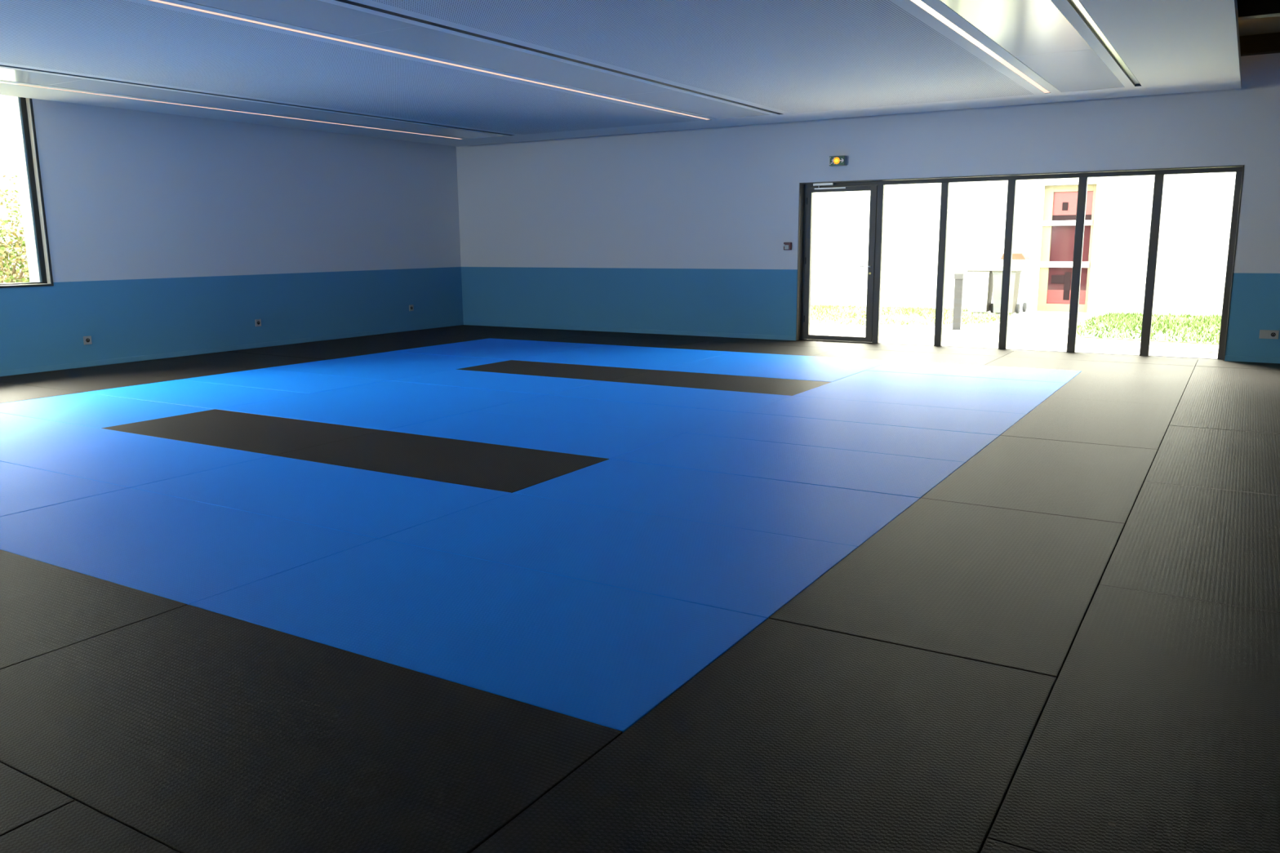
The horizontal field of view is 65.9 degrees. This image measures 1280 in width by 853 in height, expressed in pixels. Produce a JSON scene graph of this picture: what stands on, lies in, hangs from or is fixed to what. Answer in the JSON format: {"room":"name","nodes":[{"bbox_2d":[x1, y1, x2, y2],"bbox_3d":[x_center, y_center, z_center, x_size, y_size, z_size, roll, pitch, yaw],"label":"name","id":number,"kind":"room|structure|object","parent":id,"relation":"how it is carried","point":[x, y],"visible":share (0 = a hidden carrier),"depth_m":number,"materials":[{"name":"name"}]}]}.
{"room":"exercise studio","nodes":[
{"label":"exercise studio","id":0,"kind":"room"},
{"bbox_2d":[0,98,462,370],"bbox_3d":[-7.384,-2.344,9.823,0.360,3.945,16.159,6,12,31],"label":"wall","id":1,"kind":"structure","parent":0,"point":[167,233],"depth_m":12.76,"materials":[{"name":"paint"}]},
{"bbox_2d":[0,95,53,288],"bbox_3d":[-7.771,-2.300,9.184,0.382,2.134,4.114,6,12,31],"label":"window","id":2,"kind":"structure","parent":1,"relation":"in","point":[21,109],"depth_m":10.84,"materials":[{"name":"black"}]},
{"bbox_2d":[0,320,463,376],"bbox_3d":[-7.210,-0.463,10.077,0.012,0.062,16.159,6,12,31],"label":"baseboard","id":3,"kind":"structure","parent":1,"relation":"attached to","point":[113,361],"depth_m":12.69,"materials":[{"name":"blue paint"}]},
{"bbox_2d":[0,0,1242,146],"bbox_3d":[-2.350,-2.858,6.723,10.926,0.100,15.559,6,12,31],"label":"ceiling","id":4,"kind":"structure","parent":0,"point":[1170,46],"depth_m":9.09,"materials":[{"name":"white paint"}]},
{"bbox_2d":[0,67,82,85],"bbox_3d":[-6.479,-3.001,7.895,0.696,0.012,3.747,6,12,31],"label":"ceiling panel","id":5,"kind":"object","parent":4,"relation":"attached to","point":[6,74],"visible":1,"depth_m":9.20,"materials":[{"name":"white"}]},
{"bbox_2d":[46,79,379,122],"bbox_3d":[-4.529,-3.606,11.040,0.696,0.012,3.747,6,12,31],"label":"ceiling panel","id":6,"kind":"object","parent":4,"relation":"attached to","point":[84,84],"visible":1,"depth_m":10.74,"materials":[{"name":"white"}]},
{"bbox_2d":[0,64,514,135],"bbox_3d":[-5.691,-3.093,8.261,0.064,0.052,14.740,6,12,31],"label":"air slot","id":7,"kind":"object","parent":4,"relation":"attached to","point":[0,64],"visible":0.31,"depth_m":10.43,"materials":[{"name":"grey metal"}]},
{"bbox_2d":[181,0,417,36],"bbox_3d":[-2.883,-2.627,5.738,0.736,0.012,3.747,6,12,31],"label":"ceiling panel","id":8,"kind":"object","parent":4,"relation":"attached to","point":[316,15],"visible":1,"depth_m":6.77,"materials":[{"name":"white"}]},
{"bbox_2d":[0,0,698,134],"bbox_3d":[-4.305,-2.931,7.432,2.918,0.013,14.739,6,12,31],"label":"acoustic panel","id":9,"kind":"object","parent":4,"relation":"attached to","point":[123,39],"visible":1,"depth_m":8.79,"materials":[{"name":"paint"}]},
{"bbox_2d":[344,119,502,138],"bbox_3d":[-2.910,-4.108,13.652,0.696,0.012,2.473,6,12,31],"label":"ceiling panel","id":10,"kind":"object","parent":4,"relation":"attached to","point":[384,123],"visible":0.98,"depth_m":13.53,"materials":[{"name":"white"}]},
{"bbox_2d":[148,0,711,119],"bbox_3d":[-2.930,-2.811,6.603,0.064,0.060,14.740,6,12,31],"label":"ceiling light","id":11,"kind":"object","parent":4,"relation":"attached to","point":[156,1],"visible":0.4,"depth_m":8.02,"materials":[{"name":"grey plastic"}]},
{"bbox_2d":[347,25,673,95],"bbox_3d":[-0.933,-3.232,8.883,0.736,0.012,3.747,6,12,31],"label":"ceiling panel","id":12,"kind":"object","parent":4,"relation":"attached to","point":[420,39],"visible":0.96,"depth_m":8.48,"materials":[{"name":"white"}]},
{"bbox_2d":[335,0,782,114],"bbox_3d":[-2.078,-2.716,6.093,0.064,0.052,14.740,6,12,31],"label":"air slot","id":13,"kind":"object","parent":4,"relation":"attached to","point":[361,5],"visible":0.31,"depth_m":8.02,"materials":[{"name":"grey metal"}]},
{"bbox_2d":[614,89,770,119],"bbox_3d":[0.686,-3.734,11.494,0.736,0.012,2.473,6,12,31],"label":"ceiling panel","id":14,"kind":"object","parent":4,"relation":"attached to","point":[675,100],"visible":1,"depth_m":11.34,"materials":[{"name":"white"}]},
{"bbox_2d":[371,0,1033,113],"bbox_3d":[-0.747,-2.560,5.297,2.811,0.013,14.739,6,12,31],"label":"acoustic panel","id":15,"kind":"object","parent":4,"relation":"attached to","point":[793,56],"visible":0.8,"depth_m":7.88,"materials":[{"name":"paint"}]},
{"bbox_2d":[910,0,1050,93],"bbox_3d":[0.580,-2.445,4.498,0.063,0.060,14.740,6,12,31],"label":"ceiling light","id":16,"kind":"object","parent":4,"relation":"attached to","point":[920,3],"visible":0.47,"depth_m":7.84,"materials":[{"name":"grey plastic"}]},
{"bbox_2d":[940,0,1092,56],"bbox_3d":[2.527,-2.871,6.808,0.617,0.012,3.747,6,12,31],"label":"skylight","id":17,"kind":"object","parent":4,"relation":"attached to","point":[1022,28],"visible":1,"depth_m":7.26,"materials":[{"name":"white"}]},
{"bbox_2d":[1014,48,1124,92],"bbox_3d":[4.146,-3.373,9.419,0.617,0.012,2.473,6,12,31],"label":"ceiling panel","id":18,"kind":"object","parent":4,"relation":"attached to","point":[1082,69],"visible":0.99,"depth_m":9.26,"materials":[{"name":"white"}]},
{"bbox_2d":[1066,0,1141,86],"bbox_3d":[1.328,-2.362,4.050,0.064,0.052,14.740,6,12,31],"label":"ceiling light","id":19,"kind":"object","parent":4,"relation":"attached to","point":[1077,5],"visible":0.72,"depth_m":7.86,"materials":[{"name":"grey plastic"}]},
{"bbox_2d":[456,53,1279,357],"bbox_3d":[3.882,-2.950,12.569,16.683,3.945,0.360,6,12,31],"label":"wall","id":20,"kind":"structure","parent":0,"point":[685,230],"depth_m":13.88,"materials":[{"name":"paint"}]},
{"bbox_2d":[463,320,1279,363],"bbox_3d":[3.805,-1.056,12.759,15.951,0.062,0.012,6,12,31],"label":"baseboard","id":21,"kind":"structure","parent":20,"relation":"attached to","point":[1233,358],"depth_m":14.72,"materials":[{"name":"blue paint"}]},
{"bbox_2d":[795,164,1244,360],"bbox_3d":[4.420,-2.012,12.328,5.152,2.180,0.228,6,12,31],"label":"window frame","id":22,"kind":"structure","parent":20,"relation":"in","point":[1159,173],"depth_m":12.11,"materials":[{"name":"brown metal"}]},
{"bbox_2d":[803,182,877,342],"bbox_3d":[2.696,-2.231,13.384,0.979,2.136,0.128,6,12,31],"label":"door","id":23,"kind":"structure","parent":22,"relation":"attached to","point":[873,188],"depth_m":13.32,"materials":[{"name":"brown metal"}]},
{"bbox_2d":[1238,16,1279,35],"bbox_3d":[3.684,-2.836,2.867,6.337,0.300,16.159,6,12,31],"label":"ceiling","id":24,"kind":"structure","parent":0,"point":[1266,24],"depth_m":9.93,"materials":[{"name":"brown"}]},
{"bbox_2d":[1236,0,1279,20],"bbox_3d":[6.800,-3.546,7.839,6.237,0.184,0.150,6,12,31],"label":"roof beam","id":25,"kind":"structure","parent":24,"relation":"attached to","point":[1246,9],"depth_m":8.62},
{"bbox_2d":[1239,31,1279,56],"bbox_3d":[7.886,-3.883,9.592,6.237,0.184,0.150,6,12,31],"label":"roof beam","id":26,"kind":"structure","parent":24,"relation":"attached to","point":[1264,43],"depth_m":10.35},
{"bbox_3d":[-0.397,0.419,6.023,16.683,0.200,16.879,6,12,31],"label":"floor","id":27,"kind":"structure","parent":0,"visible":0},
{"bbox_2d":[0,762,75,836],"bbox_3d":[-2.535,0.952,2.587,1.997,0.041,0.997,6,12,31],"label":"mat","id":28,"kind":"object","parent":27,"relation":"on","point":[24,800],"visible":0.73,"depth_m":2.49,"materials":[{"name":"black plastic"}]},
{"bbox_2d":[0,382,81,403],"bbox_3d":[-6.413,-0.313,9.517,1.948,0.041,0.997,6,12,31],"label":"mat","id":29,"kind":"object","parent":27,"relation":"on","point":[9,393],"visible":0.76,"depth_m":9.44,"materials":[{"name":"black plastic"}]},
{"bbox_2d":[0,413,98,444],"bbox_3d":[-5.245,0.025,7.666,1.997,0.041,0.997,6,12,31],"label":"mat","id":30,"kind":"object","parent":27,"relation":"on","point":[13,428],"visible":0.76,"depth_m":7.57,"materials":[{"name":"blue plastic"}]},
{"bbox_2d":[0,461,129,516],"bbox_3d":[-4.057,0.364,5.802,1.997,0.041,0.997,6,12,31],"label":"mat","id":31,"kind":"object","parent":27,"relation":"on","point":[22,488],"visible":0.76,"depth_m":5.70,"materials":[{"name":"blue plastic"}]},
{"bbox_2d":[0,368,175,392],"bbox_3d":[-5.893,-0.475,10.355,1.948,0.041,0.997,6,12,31],"label":"mat","id":32,"kind":"object","parent":27,"relation":"on","point":[70,380],"visible":0.83,"depth_m":10.29,"materials":[{"name":"black plastic"}]},
{"bbox_2d":[0,800,178,852],"bbox_3d":[-1.254,1.085,1.819,0.997,0.041,0.997,6,12,31],"label":"mat","id":33,"kind":"object","parent":27,"relation":"on","point":[75,827],"visible":1,"depth_m":2.33,"materials":[{"name":"black plastic"}]},
{"bbox_2d":[0,549,187,669],"bbox_3d":[-2.869,0.702,3.938,1.997,0.041,0.997,6,12,31],"label":"mat","id":34,"kind":"object","parent":27,"relation":"on","point":[45,608],"visible":0.76,"depth_m":3.82,"materials":[{"name":"black plastic"}]},
{"bbox_2d":[0,392,213,428],"bbox_3d":[-4.725,-0.136,8.505,1.997,0.041,0.997,6,12,31],"label":"mat","id":35,"kind":"object","parent":27,"relation":"on","point":[90,410],"visible":0.83,"depth_m":8.43,"materials":[{"name":"blue plastic"}]},
{"bbox_2d":[0,428,272,488],"bbox_3d":[-3.537,0.202,6.641,1.997,0.041,0.997,6,12,31],"label":"mat","id":36,"kind":"object","parent":27,"relation":"on","point":[123,459],"visible":0.83,"depth_m":6.54,"materials":[{"name":"blue plastic"}]},
{"bbox_2d":[73,359,255,379],"bbox_3d":[-5.373,-0.635,11.194,1.948,0.041,0.997,6,12,31],"label":"mat","id":37,"kind":"object","parent":27,"relation":"on","point":[153,368],"visible":0.81,"depth_m":11.15,"materials":[{"name":"black plastic"}]},
{"bbox_2d":[0,488,377,604],"bbox_3d":[-2.349,0.542,4.777,1.997,0.041,0.997,6,12,31],"label":"mat","id":38,"kind":"object","parent":27,"relation":"on","point":[188,552],"visible":0.83,"depth_m":4.65,"materials":[{"name":"blue plastic"}]},
{"bbox_2d":[83,379,306,408],"bbox_3d":[-4.205,-0.299,9.343,1.997,0.041,0.997,6,12,31],"label":"mat","id":39,"kind":"object","parent":27,"relation":"on","point":[179,392],"visible":0.81,"depth_m":9.28,"materials":[{"name":"blue plastic"}]},
{"bbox_2d":[155,351,328,368],"bbox_3d":[-4.853,-0.796,12.033,1.948,0.041,0.997,6,12,31],"label":"mat","id":40,"kind":"object","parent":27,"relation":"on","point":[221,358],"visible":0.81,"depth_m":11.98,"materials":[{"name":"black plastic"}]},
{"bbox_2d":[101,408,384,455],"bbox_3d":[-3.017,0.041,7.480,1.997,0.041,0.997,6,12,31],"label":"mat","id":41,"kind":"object","parent":27,"relation":"on","point":[247,432],"visible":0.81,"depth_m":7.40,"materials":[{"name":"black plastic"}]},
{"bbox_2d":[181,368,386,393],"bbox_3d":[-3.685,-0.460,10.182,1.997,0.041,0.997,6,12,31],"label":"mat","id":42,"kind":"object","parent":27,"relation":"on","point":[299,382],"visible":0.81,"depth_m":10.12,"materials":[{"name":"blue plastic"}]},
{"bbox_2d":[226,344,389,359],"bbox_3d":[-4.333,-0.959,12.872,1.948,0.041,0.997,6,12,31],"label":"mat","id":43,"kind":"object","parent":27,"relation":"on","point":[288,350],"visible":0.81,"depth_m":12.82,"materials":[{"name":"black plastic"}]},
{"bbox_2d":[0,604,622,852],"bbox_3d":[-1.161,0.880,2.913,1.997,0.041,0.997,6,12,31],"label":"mat","id":44,"kind":"object","parent":27,"relation":"on","point":[192,729],"visible":0.87,"depth_m":2.77,"materials":[{"name":"black plastic"}]},
{"bbox_2d":[130,455,510,538],"bbox_3d":[-1.829,0.381,5.616,1.997,0.041,0.997,6,12,31],"label":"mat","id":45,"kind":"object","parent":27,"relation":"on","point":[362,502],"visible":0.81,"depth_m":5.52,"materials":[{"name":"blue plastic"}]},
{"bbox_2d":[217,393,472,430],"bbox_3d":[-2.497,-0.121,8.318,1.997,0.041,0.997,6,12,31],"label":"mat","id":46,"kind":"object","parent":27,"relation":"on","point":[342,411],"visible":0.81,"depth_m":8.25,"materials":[{"name":"blue plastic"}]},
{"bbox_2d":[261,359,453,380],"bbox_3d":[-3.165,-0.621,11.021,1.997,0.041,0.997,6,12,31],"label":"mat","id":47,"kind":"object","parent":27,"relation":"on","point":[331,367],"visible":0.81,"depth_m":10.96,"materials":[{"name":"blue plastic"}]},
{"bbox_2d":[292,337,438,351],"bbox_3d":[-3.813,-1.120,13.711,1.948,0.041,0.997,6,12,31],"label":"mat","id":48,"kind":"object","parent":27,"relation":"on","point":[356,344],"visible":0.81,"depth_m":13.68,"materials":[{"name":"black plastic"}]},
{"bbox_2d":[345,333,488,344],"bbox_3d":[-3.293,-1.281,14.549,1.948,0.041,0.997,6,12,31],"label":"mat","id":49,"kind":"object","parent":27,"relation":"on","point":[400,337],"visible":0.81,"depth_m":14.51,"materials":[{"name":"black plastic"}]},
{"bbox_2d":[329,351,509,368],"bbox_3d":[-2.645,-0.781,11.860,1.997,0.041,0.997,6,12,31],"label":"mat","id":50,"kind":"object","parent":27,"relation":"on","point":[445,362],"visible":0.81,"depth_m":11.81,"materials":[{"name":"blue plastic"}]},
{"bbox_2d":[312,380,545,410],"bbox_3d":[-1.977,-0.281,9.157,1.997,0.041,0.997,6,12,31],"label":"mat","id":51,"kind":"object","parent":27,"relation":"on","point":[416,393],"visible":0.81,"depth_m":9.10,"materials":[{"name":"blue plastic"}]},
{"bbox_2d":[275,430,608,493],"bbox_3d":[-1.309,0.218,6.455,1.997,0.041,0.997,6,12,31],"label":"mat","id":52,"kind":"object","parent":27,"relation":"on","point":[507,468],"visible":0.81,"depth_m":6.37,"materials":[{"name":"black plastic"}]},
{"bbox_2d":[390,344,557,359],"bbox_3d":[-2.125,-0.944,12.698,1.997,0.041,0.997,6,12,31],"label":"mat","id":53,"kind":"object","parent":27,"relation":"on","point":[440,349],"visible":0.81,"depth_m":12.64,"materials":[{"name":"blue plastic"}]},
{"bbox_2d":[189,538,767,733],"bbox_3d":[-0.641,0.720,3.752,1.997,0.041,0.997,6,12,31],"label":"mat","id":54,"kind":"object","parent":27,"relation":"on","point":[606,655],"visible":0.81,"depth_m":3.61,"materials":[{"name":"blue plastic"}]},
{"bbox_2d":[390,368,604,395],"bbox_3d":[-1.457,-0.444,9.996,1.997,0.041,0.997,6,12,31],"label":"mat","id":55,"kind":"object","parent":27,"relation":"on","point":[527,384],"visible":0.81,"depth_m":9.93,"materials":[{"name":"blue plastic"}]},
{"bbox_2d":[440,329,583,341],"bbox_3d":[-1.939,-1.356,14.888,1.997,0.041,0.997,6,12,31],"label":"mat","id":56,"kind":"object","parent":27,"relation":"on","point":[482,333],"visible":0.81,"depth_m":14.84,"materials":[{"name":"black plastic"}]},
{"bbox_2d":[445,337,601,351],"bbox_3d":[-1.605,-1.104,13.537,1.997,0.041,0.997,6,12,31],"label":"mat","id":57,"kind":"object","parent":27,"relation":"on","point":[490,342],"visible":0.81,"depth_m":13.50,"materials":[{"name":"blue plastic"}]},
{"bbox_2d":[386,410,684,459],"bbox_3d":[-0.789,0.057,7.294,1.997,0.041,0.997,6,12,31],"label":"mat","id":58,"kind":"object","parent":27,"relation":"on","point":[582,438],"visible":0.81,"depth_m":7.22,"materials":[{"name":"blue plastic"}]},
{"bbox_2d":[455,360,655,381],"bbox_3d":[-0.937,-0.603,10.835,1.997,0.041,0.997,6,12,31],"label":"mat","id":59,"kind":"object","parent":27,"relation":"on","point":[511,366],"visible":0.81,"depth_m":10.79,"materials":[{"name":"black plastic"}]},
{"bbox_2d":[513,351,698,369],"bbox_3d":[-0.417,-0.766,11.674,1.997,0.041,0.997,6,12,31],"label":"mat","id":60,"kind":"object","parent":27,"relation":"on","point":[566,357],"visible":0.81,"depth_m":11.62,"materials":[{"name":"blue plastic"}]},
{"bbox_2d":[475,395,743,432],"bbox_3d":[-0.269,-0.103,8.133,1.997,0.041,0.997,6,12,31],"label":"mat","id":61,"kind":"object","parent":27,"relation":"on","point":[633,415],"visible":0.81,"depth_m":8.07,"materials":[{"name":"blue plastic"}]},
{"bbox_2d":[380,493,857,618],"bbox_3d":[-0.121,0.558,4.591,1.997,0.041,0.997,6,12,31],"label":"mat","id":62,"kind":"object","parent":27,"relation":"on","point":[756,573],"visible":0.81,"depth_m":4.47,"materials":[{"name":"blue plastic"}]},
{"bbox_2d":[546,335,702,347],"bbox_3d":[-0.231,-1.178,13.864,1.997,0.041,0.997,6,12,31],"label":"mat","id":63,"kind":"object","parent":27,"relation":"on","point":[612,340],"visible":0.81,"depth_m":13.82,"materials":[{"name":"black plastic"}]},
{"bbox_2d":[562,344,735,359],"bbox_3d":[0.103,-0.926,12.512,1.997,0.041,0.997,6,12,31],"label":"mat","id":64,"kind":"object","parent":27,"relation":"on","point":[651,352],"visible":0.81,"depth_m":12.47,"materials":[{"name":"blue plastic"}]},
{"bbox_2d":[585,331,723,341],"bbox_3d":[0.197,-1.311,14.554,1.997,0.041,0.644,6,12,31],"label":"mat","id":65,"kind":"object","parent":27,"relation":"on","point":[696,338],"visible":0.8,"depth_m":14.50,"materials":[{"name":"black plastic"}]},
{"bbox_2d":[546,381,790,412],"bbox_3d":[0.251,-0.265,8.971,1.997,0.040,0.997,6,12,31],"label":"mat","id":66,"kind":"object","parent":27,"relation":"on","point":[692,397],"visible":0.81,"depth_m":8.91,"materials":[{"name":"blue plastic"}]},
{"bbox_2d":[512,458,919,546],"bbox_3d":[0.399,0.397,5.430,1.997,0.041,0.997,6,12,31],"label":"mat","id":67,"kind":"object","parent":27,"relation":"on","point":[842,516],"visible":0.81,"depth_m":5.33,"materials":[{"name":"blue plastic"}]},
{"bbox_2d":[608,369,831,395],"bbox_3d":[0.771,-0.426,9.810,1.997,0.041,0.997,6,12,31],"label":"mat","id":68,"kind":"object","parent":27,"relation":"on","point":[788,387],"visible":0.81,"depth_m":9.76,"materials":[{"name":"black plastic"}]},
{"bbox_2d":[669,341,839,355],"bbox_3d":[1.477,-0.999,12.839,1.997,0.041,0.997,6,12,31],"label":"mat","id":69,"kind":"object","parent":27,"relation":"on","point":[704,345],"visible":0.81,"depth_m":12.79,"materials":[{"name":"black plastic"}]},
{"bbox_2d":[658,360,864,382],"bbox_3d":[1.291,-0.589,10.649,1.997,0.041,0.997,6,12,31],"label":"mat","id":70,"kind":"object","parent":27,"relation":"on","point":[780,371],"visible":0.81,"depth_m":10.59,"materials":[{"name":"blue plastic"}]},
{"bbox_2d":[471,618,1056,852],"bbox_3d":[0.380,0.933,2.564,0.997,0.041,1.997,6,12,31],"label":"mat","id":71,"kind":"object","parent":27,"relation":"on","point":[796,738],"visible":0.89,"depth_m":2.65,"materials":[{"name":"black plastic"}]},
{"bbox_2d":[706,337,856,348],"bbox_3d":[1.905,-1.132,13.530,1.997,0.041,0.644,6,12,31],"label":"mat","id":72,"kind":"object","parent":27,"relation":"on","point":[727,340],"visible":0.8,"depth_m":13.49,"materials":[{"name":"black plastic"}]},
{"bbox_2d":[610,432,964,498],"bbox_3d":[0.919,0.235,6.269,1.997,0.041,0.997,6,12,31],"label":"mat","id":73,"kind":"object","parent":27,"relation":"on","point":[877,473],"visible":0.81,"depth_m":6.18,"materials":[{"name":"blue plastic"}]},
{"bbox_2d":[702,351,892,370],"bbox_3d":[1.811,-0.748,11.488,1.997,0.041,0.997,6,12,31],"label":"mat","id":74,"kind":"object","parent":27,"relation":"on","point":[737,357],"visible":0.81,"depth_m":11.44,"materials":[{"name":"blue plastic"}]},
{"bbox_2d":[685,412,999,462],"bbox_3d":[1.439,0.073,7.107,1.997,0.041,0.997,6,12,31],"label":"mat","id":75,"kind":"object","parent":27,"relation":"on","point":[944,445],"visible":0.81,"depth_m":7.03,"materials":[{"name":"blue plastic"}]},
{"bbox_2d":[745,395,1026,435],"bbox_3d":[1.959,-0.088,7.946,1.997,0.041,0.997,6,12,31],"label":"mat","id":76,"kind":"object","parent":27,"relation":"on","point":[984,422],"visible":0.81,"depth_m":7.87,"materials":[{"name":"blue plastic"}]},
{"bbox_2d":[813,348,1002,365],"bbox_3d":[3.185,-0.821,11.814,1.997,0.041,0.997,6,12,31],"label":"mat","id":77,"kind":"object","parent":27,"relation":"on","point":[951,358],"visible":0.81,"depth_m":11.76,"materials":[{"name":"black plastic"}]},
{"bbox_2d":[792,382,1048,413],"bbox_3d":[2.479,-0.249,8.785,1.997,0.041,0.997,6,12,31],"label":"mat","id":78,"kind":"object","parent":27,"relation":"on","point":[989,402],"visible":0.81,"depth_m":8.72,"materials":[{"name":"blue plastic"}]},
{"bbox_2d":[840,343,1013,356],"bbox_3d":[3.614,-0.955,12.505,1.997,0.041,0.644,6,12,31],"label":"mat","id":79,"kind":"object","parent":27,"relation":"on","point":[858,346],"visible":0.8,"depth_m":12.46,"materials":[{"name":"black plastic"}]},
{"bbox_2d":[768,497,1124,679],"bbox_3d":[1.421,0.610,4.242,0.997,0.041,1.997,6,12,31],"label":"mat","id":80,"kind":"object","parent":27,"relation":"on","point":[1011,588],"visible":0.83,"depth_m":3.98,"materials":[{"name":"black plastic"}]},
{"bbox_2d":[833,370,1066,397],"bbox_3d":[2.999,-0.409,9.624,1.997,0.041,0.997,6,12,31],"label":"mat","id":81,"kind":"object","parent":27,"relation":"on","point":[1029,388],"visible":0.81,"depth_m":9.57,"materials":[{"name":"blue plastic"}]},
{"bbox_2d":[866,360,1080,383],"bbox_3d":[3.519,-0.571,10.463,1.997,0.041,0.997,6,12,31],"label":"mat","id":82,"kind":"object","parent":27,"relation":"on","point":[901,366],"visible":0.81,"depth_m":10.40,"materials":[{"name":"blue plastic"}]},
{"bbox_2d":[798,339,1223,360],"bbox_3d":[4.407,-0.955,12.490,5.128,0.044,0.147,6,12,31],"label":"floor strip","id":83,"kind":"object","parent":27,"relation":"on","point":[800,340],"visible":0.36,"depth_m":12.29,"materials":[{"name":"black plastic"}]},
{"bbox_2d":[921,435,1157,524],"bbox_3d":[2.461,0.288,5.920,0.997,0.041,1.997,6,12,31],"label":"mat","id":84,"kind":"object","parent":27,"relation":"on","point":[1080,480],"visible":0.83,"depth_m":5.74,"materials":[{"name":"black plastic"}]},
{"bbox_2d":[1000,396,1177,450],"bbox_3d":[3.501,-0.035,7.597,0.997,0.041,1.997,6,12,31],"label":"mat","id":85,"kind":"object","parent":27,"relation":"on","point":[1130,424],"visible":0.83,"depth_m":7.44,"materials":[{"name":"black plastic"}]},
{"bbox_2d":[984,356,1195,377],"bbox_3d":[4.894,-0.643,10.789,1.997,0.041,0.997,6,12,31],"label":"mat","id":86,"kind":"object","parent":27,"relation":"on","point":[1009,362],"visible":0.84,"depth_m":10.73,"materials":[{"name":"black plastic"}]},
{"bbox_2d":[1003,351,1197,365],"bbox_3d":[5.322,-0.776,11.480,1.997,0.041,0.644,6,12,31],"label":"mat","id":87,"kind":"object","parent":27,"relation":"on","point":[1015,353],"visible":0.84,"depth_m":11.43,"materials":[{"name":"black plastic"}]},
{"bbox_2d":[1049,371,1190,406],"bbox_3d":[4.541,-0.357,9.275,0.997,0.041,1.997,6,12,31],"label":"mat","id":88,"kind":"object","parent":27,"relation":"on","point":[1169,390],"visible":0.81,"depth_m":9.15,"materials":[{"name":"black plastic"}]},
{"bbox_2d":[986,584,1279,852],"bbox_3d":[1.755,0.862,2.891,0.997,0.041,1.997,6,12,31],"label":"mat","id":89,"kind":"object","parent":27,"relation":"on","point":[1157,730],"visible":0.92,"depth_m":2.75,"materials":[{"name":"black plastic"}]},
{"bbox_2d":[1099,481,1279,613],"bbox_3d":[2.795,0.539,4.569,0.997,0.041,1.997,6,12,31],"label":"mat","id":90,"kind":"object","parent":27,"relation":"on","point":[1201,544],"visible":0.88,"depth_m":4.44,"materials":[{"name":"black plastic"}]},
{"bbox_2d":[1144,425,1279,495],"bbox_3d":[3.835,0.217,6.246,0.997,0.041,1.997,6,12,31],"label":"mat","id":91,"kind":"object","parent":27,"relation":"on","point":[1244,461],"visible":0.88,"depth_m":6.17,"materials":[{"name":"black plastic"}]},
{"bbox_2d":[1169,390,1279,434],"bbox_3d":[4.875,-0.108,7.923,0.997,0.041,1.997,6,12,31],"label":"mat","id":92,"kind":"object","parent":27,"relation":"on","point":[1258,413],"visible":0.88,"depth_m":7.87,"materials":[{"name":"black plastic"}]},
{"bbox_2d":[1185,366,1279,395],"bbox_3d":[5.915,-0.429,9.601,0.997,0.041,1.997,6,12,31],"label":"mat","id":93,"kind":"object","parent":27,"relation":"on","point":[1209,379],"visible":0.88,"depth_m":9.56,"materials":[{"name":"black plastic"}]},
{"bbox_2d":[1195,360,1279,370],"bbox_3d":[7.030,-0.600,10.455,1.997,0.041,0.644,6,12,31],"label":"mat","id":94,"kind":"object","parent":27,"relation":"on","point":[1263,366],"visible":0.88,"depth_m":10.74,"materials":[{"name":"black plastic"}]},
{"label":"outside","id":95,"kind":"structure","parent":0,"visible":0},
{"bbox_2d":[809,311,1218,358],"bbox_3d":[0.884,-0.992,13.804,70.000,0.300,70.000,6,12,31],"label":"ground","id":96,"kind":"structure","parent":95,"point":[1037,330],"depth_m":14.56,"materials":[{"name":"concrete"}]},
{"bbox_2d":[0,94,26,275],"bbox_3d":[-19.087,-5.228,15.833,5.250,7.600,36.200,6,12,31],"label":"house","id":97,"kind":"structure","parent":96,"relation":"on","point":[7,159],"depth_m":20.69,"materials":[{"name":"grey"}]},
{"bbox_2d":[0,214,30,283],"bbox_3d":[-9.969,-2.314,15.391,1.701,1.925,2.088,9,14,42],"label":"shrub","id":98,"kind":"object","parent":96,"relation":"on","point":[15,277],"visible":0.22,"depth_m":15.15,"materials":[{"name":"green plant"}]},
{"bbox_2d":[810,303,1019,326],"bbox_3d":[1.039,-2.506,20.845,12.879,0.082,4.642,6,12,31],"label":"lawn","id":99,"kind":"structure","parent":96,"relation":"on","point":[855,315],"depth_m":18.24,"materials":[{"name":"green plant"}]},
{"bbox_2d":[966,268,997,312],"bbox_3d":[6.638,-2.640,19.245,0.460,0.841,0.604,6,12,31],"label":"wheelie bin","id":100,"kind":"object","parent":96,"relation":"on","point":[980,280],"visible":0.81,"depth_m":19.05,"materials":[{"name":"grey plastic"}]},
{"bbox_2d":[991,268,1023,313],"bbox_3d":[7.022,-2.589,18.957,0.480,0.841,0.604,6,12,31],"label":"wheelie bin","id":101,"kind":"object","parent":96,"relation":"on","point":[1014,307],"visible":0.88,"depth_m":18.78,"materials":[{"name":"grey plastic"}]},
{"bbox_2d":[1000,253,1030,311],"bbox_3d":[7.326,-2.816,19.345,0.456,1.139,0.524,6,12,31],"label":"wheelie bin","id":102,"kind":"object","parent":96,"relation":"on","point":[1020,260],"visible":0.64,"depth_m":19.11,"materials":[{"name":"grey plastic"}]},
{"bbox_2d":[810,172,1235,315],"bbox_3d":[8.909,-4.505,18.764,30.000,4.650,0.600,6,12,31],"label":"building","id":103,"kind":"structure","parent":96,"relation":"on","point":[1195,223],"depth_m":19.30,"materials":[{"name":"grey"}]},
{"bbox_2d":[1076,310,1221,344],"bbox_3d":[11.589,-1.316,13.971,10.032,0.102,5.604,6,12,31],"label":"lawn","id":104,"kind":"structure","parent":96,"relation":"on","point":[1185,328],"depth_m":15.43,"materials":[{"name":"green plant"}]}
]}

